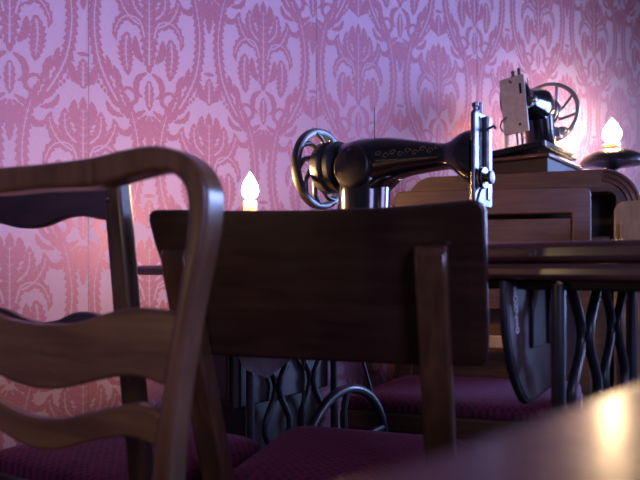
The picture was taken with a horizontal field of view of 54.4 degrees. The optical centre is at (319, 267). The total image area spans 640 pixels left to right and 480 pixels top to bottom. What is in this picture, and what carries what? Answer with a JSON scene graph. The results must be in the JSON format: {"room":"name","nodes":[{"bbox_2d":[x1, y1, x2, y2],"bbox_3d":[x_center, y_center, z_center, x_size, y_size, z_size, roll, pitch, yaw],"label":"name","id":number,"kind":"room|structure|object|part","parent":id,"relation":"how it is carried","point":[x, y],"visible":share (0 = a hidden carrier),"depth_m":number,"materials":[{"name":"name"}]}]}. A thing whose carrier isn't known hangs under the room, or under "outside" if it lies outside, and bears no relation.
{"room":"sewing room","nodes":[
{"label":"sewing room","id":0,"kind":"room"},
{"bbox_2d":[0,0,639,449],"bbox_3d":[0.836,-0.426,2.451,6.400,3.008,0.121,0,0,-30],"label":"wall","id":1,"kind":"structure","parent":0,"point":[232,85],"depth_m":1.77,"materials":[{"name":"purple paper"}]},
{"bbox_2d":[504,135,508,147],"bbox_3d":[0.642,-0.397,2.137,0.018,0.252,0.018,0,0,0],"label":"candle","id":2,"kind":"object","parent":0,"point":[506,138],"visible":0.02,"depth_m":2.13,"materials":[{"name":"beige wax"}]},
{"bbox_3d":[1.000,0.795,1.200,7.200,0.050,6.800,0,0,0],"label":"floor","id":3,"kind":"structure","parent":0,"visible":0},
{"bbox_2d":[0,146,223,479],"bbox_3d":[-0.328,0.333,0.456,0.392,0.874,0.382,0,0,25],"label":"chair","id":4,"kind":"object","parent":3,"relation":"on","point":[161,346],"visible":1,"depth_m":0.54,"materials":[{"name":"brown wood"}]},
{"bbox_2d":[0,184,258,479],"bbox_3d":[-0.320,0.321,0.985,0.405,0.898,0.368,0,0,30],"label":"chair","id":5,"kind":"object","parent":3,"relation":"on","point":[115,458],"visible":0.47,"depth_m":0.83,"materials":[{"name":"brown wood"}]},
{"bbox_3d":[-0.400,-0.091,0.846,0.352,0.074,0.034,0,0,30],"label":"crest rail","id":6,"kind":"part","parent":5,"relation":"part of","materials":[{"name":"brown wood"}]},
{"bbox_3d":[-0.304,0.333,1.013,0.359,0.044,0.303,0,0,30],"label":"seat frame","id":7,"kind":"part","parent":5,"relation":"part of","materials":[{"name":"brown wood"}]},
{"bbox_3d":[-0.229,0.322,0.766,0.029,0.896,0.080,0,0,30],"label":"post","id":8,"kind":"part","parent":5,"relation":"part of","materials":[{"name":"brown wood"}]},
{"bbox_3d":[-0.304,0.297,1.013,0.347,0.028,0.291,0,0,30],"label":"seat","id":9,"kind":"part","parent":5,"relation":"part of","materials":[{"name":"fabric"}]},
{"bbox_2d":[149,200,488,479],"bbox_3d":[0.038,0.350,0.861,0.392,0.839,0.403,0,0,18],"label":"chair","id":10,"kind":"object","parent":3,"relation":"on","point":[397,284],"visible":0.81,"depth_m":0.70,"materials":[{"name":"brown wood"}]},
{"bbox_3d":[-0.137,0.373,0.788,0.042,0.793,0.160,0,0,24],"label":"post","id":11,"kind":"part","parent":10,"relation":"part of","materials":[{"name":"brown wood"}]},
{"bbox_3d":[-0.011,0.020,0.709,0.392,0.178,0.059,0,0,18],"label":"backrest","id":12,"kind":"part","parent":10,"relation":"part of","materials":[{"name":"brown wood"}]},
{"bbox_3d":[0.057,0.282,0.912,0.318,0.036,0.283,0,0,18],"label":"seat","id":13,"kind":"part","parent":10,"relation":"part of","materials":[{"name":"fabric"}]},
{"bbox_3d":[0.136,0.373,0.699,0.037,0.794,0.156,0,0,18],"label":"post","id":14,"kind":"part","parent":10,"relation":"part of","materials":[{"name":"brown wood"}]},
{"bbox_2d":[137,239,639,449],"bbox_3d":[0.196,0.365,1.016,1.015,0.790,0.478,0,0,38],"label":"table","id":15,"kind":"object","parent":3,"relation":"on","point":[546,334],"visible":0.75,"depth_m":0.81,"materials":[{"name":"brown wood"}]},
{"bbox_3d":[-0.212,0.140,1.195,0.106,0.220,0.010,0,0,38],"label":"drawer","id":16,"kind":"part","parent":15,"relation":"part of","materials":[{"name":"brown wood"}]},
{"bbox_2d":[242,173,257,210],"bbox_3d":[-0.129,-0.091,1.148,0.031,0.171,0.031,0,0,0],"label":"candle","id":17,"kind":"object","parent":15,"relation":"on","point":[249,188],"visible":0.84,"depth_m":1.14,"materials":[{"name":"beige wax"}]},
{"bbox_3d":[-0.106,0.417,1.331,0.090,0.305,0.245,0,0,38],"label":"panel","id":18,"kind":"part","parent":15,"relation":"part of","materials":[{"name":"black metal"}]},
{"bbox_3d":[-0.050,0.388,1.281,0.030,0.745,0.363,0,0,38],"label":"iron leg","id":19,"kind":"part","parent":15,"relation":"part of","materials":[{"name":"black metal"}]},
{"bbox_2d":[291,102,516,263],"bbox_3d":[0.139,-0.140,1.041,0.377,0.268,0.170,0,0,38],"label":"sewing machine","id":20,"kind":"object","parent":15,"relation":"on","point":[360,173],"visible":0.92,"depth_m":1.03,"materials":[{"name":"black metal"}]},
{"bbox_3d":[0.054,-0.172,1.053,0.073,0.073,0.014,0,0,38],"label":"plate","id":21,"kind":"part","parent":20,"relation":"part of","materials":[{"name":"black metal"}]},
{"bbox_3d":[0.138,-0.123,1.042,0.267,0.202,0.104,0,0,38],"label":"arm","id":22,"kind":"part","parent":20,"relation":"part of","materials":[{"name":"black metal"}]},
{"bbox_3d":[0.249,-0.166,0.960,0.008,0.144,0.067,0,0,38],"label":"plate","id":23,"kind":"part","parent":20,"relation":"part of","materials":[{"name":"silver metal"}]},
{"bbox_3d":[0.256,-0.181,0.955,0.010,0.101,0.010,0,0,38],"label":"guide rod","id":24,"kind":"part","parent":20,"relation":"part of","materials":[{"name":"silver metal"}]},
{"bbox_3d":[0.260,-0.213,0.947,0.018,0.009,0.004,0,0,38],"label":"take lever","id":25,"kind":"part","parent":20,"relation":"part of","materials":[{"name":"silver metal"}]},
{"bbox_3d":[0.282,0.064,0.806,0.005,0.077,0.045,0,0,38],"label":"slot panel","id":26,"kind":"part","parent":15,"relation":"part of","materials":[{"name":"black paint"}]},
{"bbox_3d":[0.322,0.064,0.857,0.005,0.077,0.045,0,0,38],"label":"slot panel","id":27,"kind":"part","parent":15,"relation":"part of","materials":[{"name":"black paint"}]},
{"bbox_3d":[0.363,0.064,0.910,0.005,0.077,0.050,0,0,38],"label":"slot panel","id":28,"kind":"part","parent":15,"relation":"part of","materials":[{"name":"black metal"}]},
{"bbox_2d":[340,187,590,439],"bbox_3d":[0.371,0.280,1.501,0.594,0.981,0.416,0,0,13],"label":"chair","id":29,"kind":"object","parent":3,"relation":"on","point":[484,407],"visible":0.27,"depth_m":1.60,"materials":[{"name":"brown wood"}]},
{"bbox_3d":[0.356,0.299,1.488,0.568,0.035,0.379,0,0,13],"label":"seat","id":30,"kind":"part","parent":29,"relation":"part of","materials":[{"name":"fabric"}]},
{"bbox_3d":[0.357,0.342,1.488,0.573,0.047,0.384,0,0,13],"label":"seat frame","id":31,"kind":"part","parent":29,"relation":"part of","materials":[{"name":"brown wood"}]},
{"bbox_3d":[0.457,0.130,1.678,0.506,0.681,0.032,0,0,13],"label":"frame","id":32,"kind":"part","parent":29,"relation":"part of","materials":[{"name":"brown wood"}]},
{"bbox_3d":[0.457,0.199,1.678,0.414,0.033,0.020,0,0,13],"label":"rail","id":33,"kind":"part","parent":29,"relation":"part of","materials":[{"name":"beige wood"}]},
{"bbox_3d":[0.458,-0.011,1.680,0.414,0.241,0.012,0,0,13],"label":"panel","id":34,"kind":"part","parent":29,"relation":"part of","materials":[{"name":"brown wood"}]},
{"bbox_2d":[369,382,639,479],"bbox_3d":[0.264,0.405,-0.060,0.820,0.730,0.620,0,0,-45],"label":"cafe table","id":35,"kind":"object","parent":3,"relation":"on","point":[597,438],"visible":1,"depth_m":0.14,"materials":[{"name":"brown wood"}]},
{"bbox_2d":[411,169,639,443],"bbox_3d":[0.625,0.249,1.959,0.632,1.041,0.432,0,0,18],"label":"base cabinet","id":36,"kind":"object","parent":3,"relation":"on","point":[608,188],"visible":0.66,"depth_m":1.77,"materials":[{"name":"brown wood"}]},
{"bbox_3d":[0.571,0.331,1.819,0.495,0.838,0.083,0,0,18],"label":"door","id":37,"kind":"part","parent":36,"relation":"part of","materials":[{"name":"brown wood"}]},
{"bbox_2d":[492,68,582,173],"bbox_3d":[0.674,-0.452,1.986,0.234,0.363,0.377,0,0,38],"label":"sewing machine","id":38,"kind":"object","parent":36,"relation":"on","point":[533,113],"visible":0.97,"depth_m":1.88,"materials":[{"name":"black metal"}]},
{"bbox_3d":[0.587,-0.492,1.880,0.076,0.173,0.008,-7,-4,38],"label":"plate","id":39,"kind":"part","parent":38,"relation":"part of","materials":[{"name":"silver metal"}]},
{"bbox_3d":[0.673,-0.470,1.988,0.116,0.225,0.267,-7,-4,38],"label":"arm","id":40,"kind":"part","parent":38,"relation":"part of","materials":[{"name":"black metal"}]},
{"bbox_3d":[0.672,-0.325,1.965,0.212,0.012,0.338,0,0,38],"label":"moulding","id":41,"kind":"part","parent":38,"relation":"part of","materials":[{"name":"brown wood"}]},
{"bbox_3d":[0.595,0.270,1.866,0.520,0.960,0.012,0,0,18],"label":"panel","id":42,"kind":"part","parent":36,"relation":"part of","materials":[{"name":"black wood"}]},
{"bbox_3d":[0.805,0.252,1.686,0.072,0.995,0.010,0,0,18],"label":"edge moulding","id":43,"kind":"part","parent":36,"relation":"part of","materials":[{"name":"brown wood"}]},
{"bbox_3d":[0.812,0.246,1.684,0.084,1.008,0.010,0,0,18],"label":"edge moulding","id":44,"kind":"part","parent":36,"relation":"part of","materials":[{"name":"brown wood"}]},
{"bbox_3d":[0.819,0.239,1.682,0.095,1.021,0.010,0,0,18],"label":"edge moulding","id":45,"kind":"part","parent":36,"relation":"part of","materials":[{"name":"brown wood"}]},
{"bbox_2d":[579,148,639,171],"bbox_3d":[1.075,0.168,2.290,0.270,1.204,0.270,0,0,0],"label":"candle stand","id":46,"kind":"object","parent":3,"relation":"on","point":[614,159],"visible":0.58,"depth_m":2.22,"materials":[{"name":"black metal"}]},
{"bbox_2d":[603,119,621,149],"bbox_3d":[1.075,-0.492,2.290,0.064,0.117,0.064,0,0,0],"label":"candle","id":47,"kind":"object","parent":46,"relation":"on","point":[612,133],"visible":0.94,"depth_m":2.27,"materials":[{"name":"beige wax"}]},
{"bbox_2d":[614,200,639,390],"bbox_3d":[0.819,0.318,1.237,0.420,0.905,0.216,0,0,27],"label":"base cabinet","id":48,"kind":"object","parent":3,"relation":"on","point":[626,213],"visible":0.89,"depth_m":1.24,"materials":[{"name":"beige wood"}]},
{"bbox_3d":[0.690,0.295,1.204,0.196,0.770,0.014,0,0,27],"label":"door","id":49,"kind":"part","parent":48,"relation":"part of","materials":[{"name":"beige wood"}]}
]}

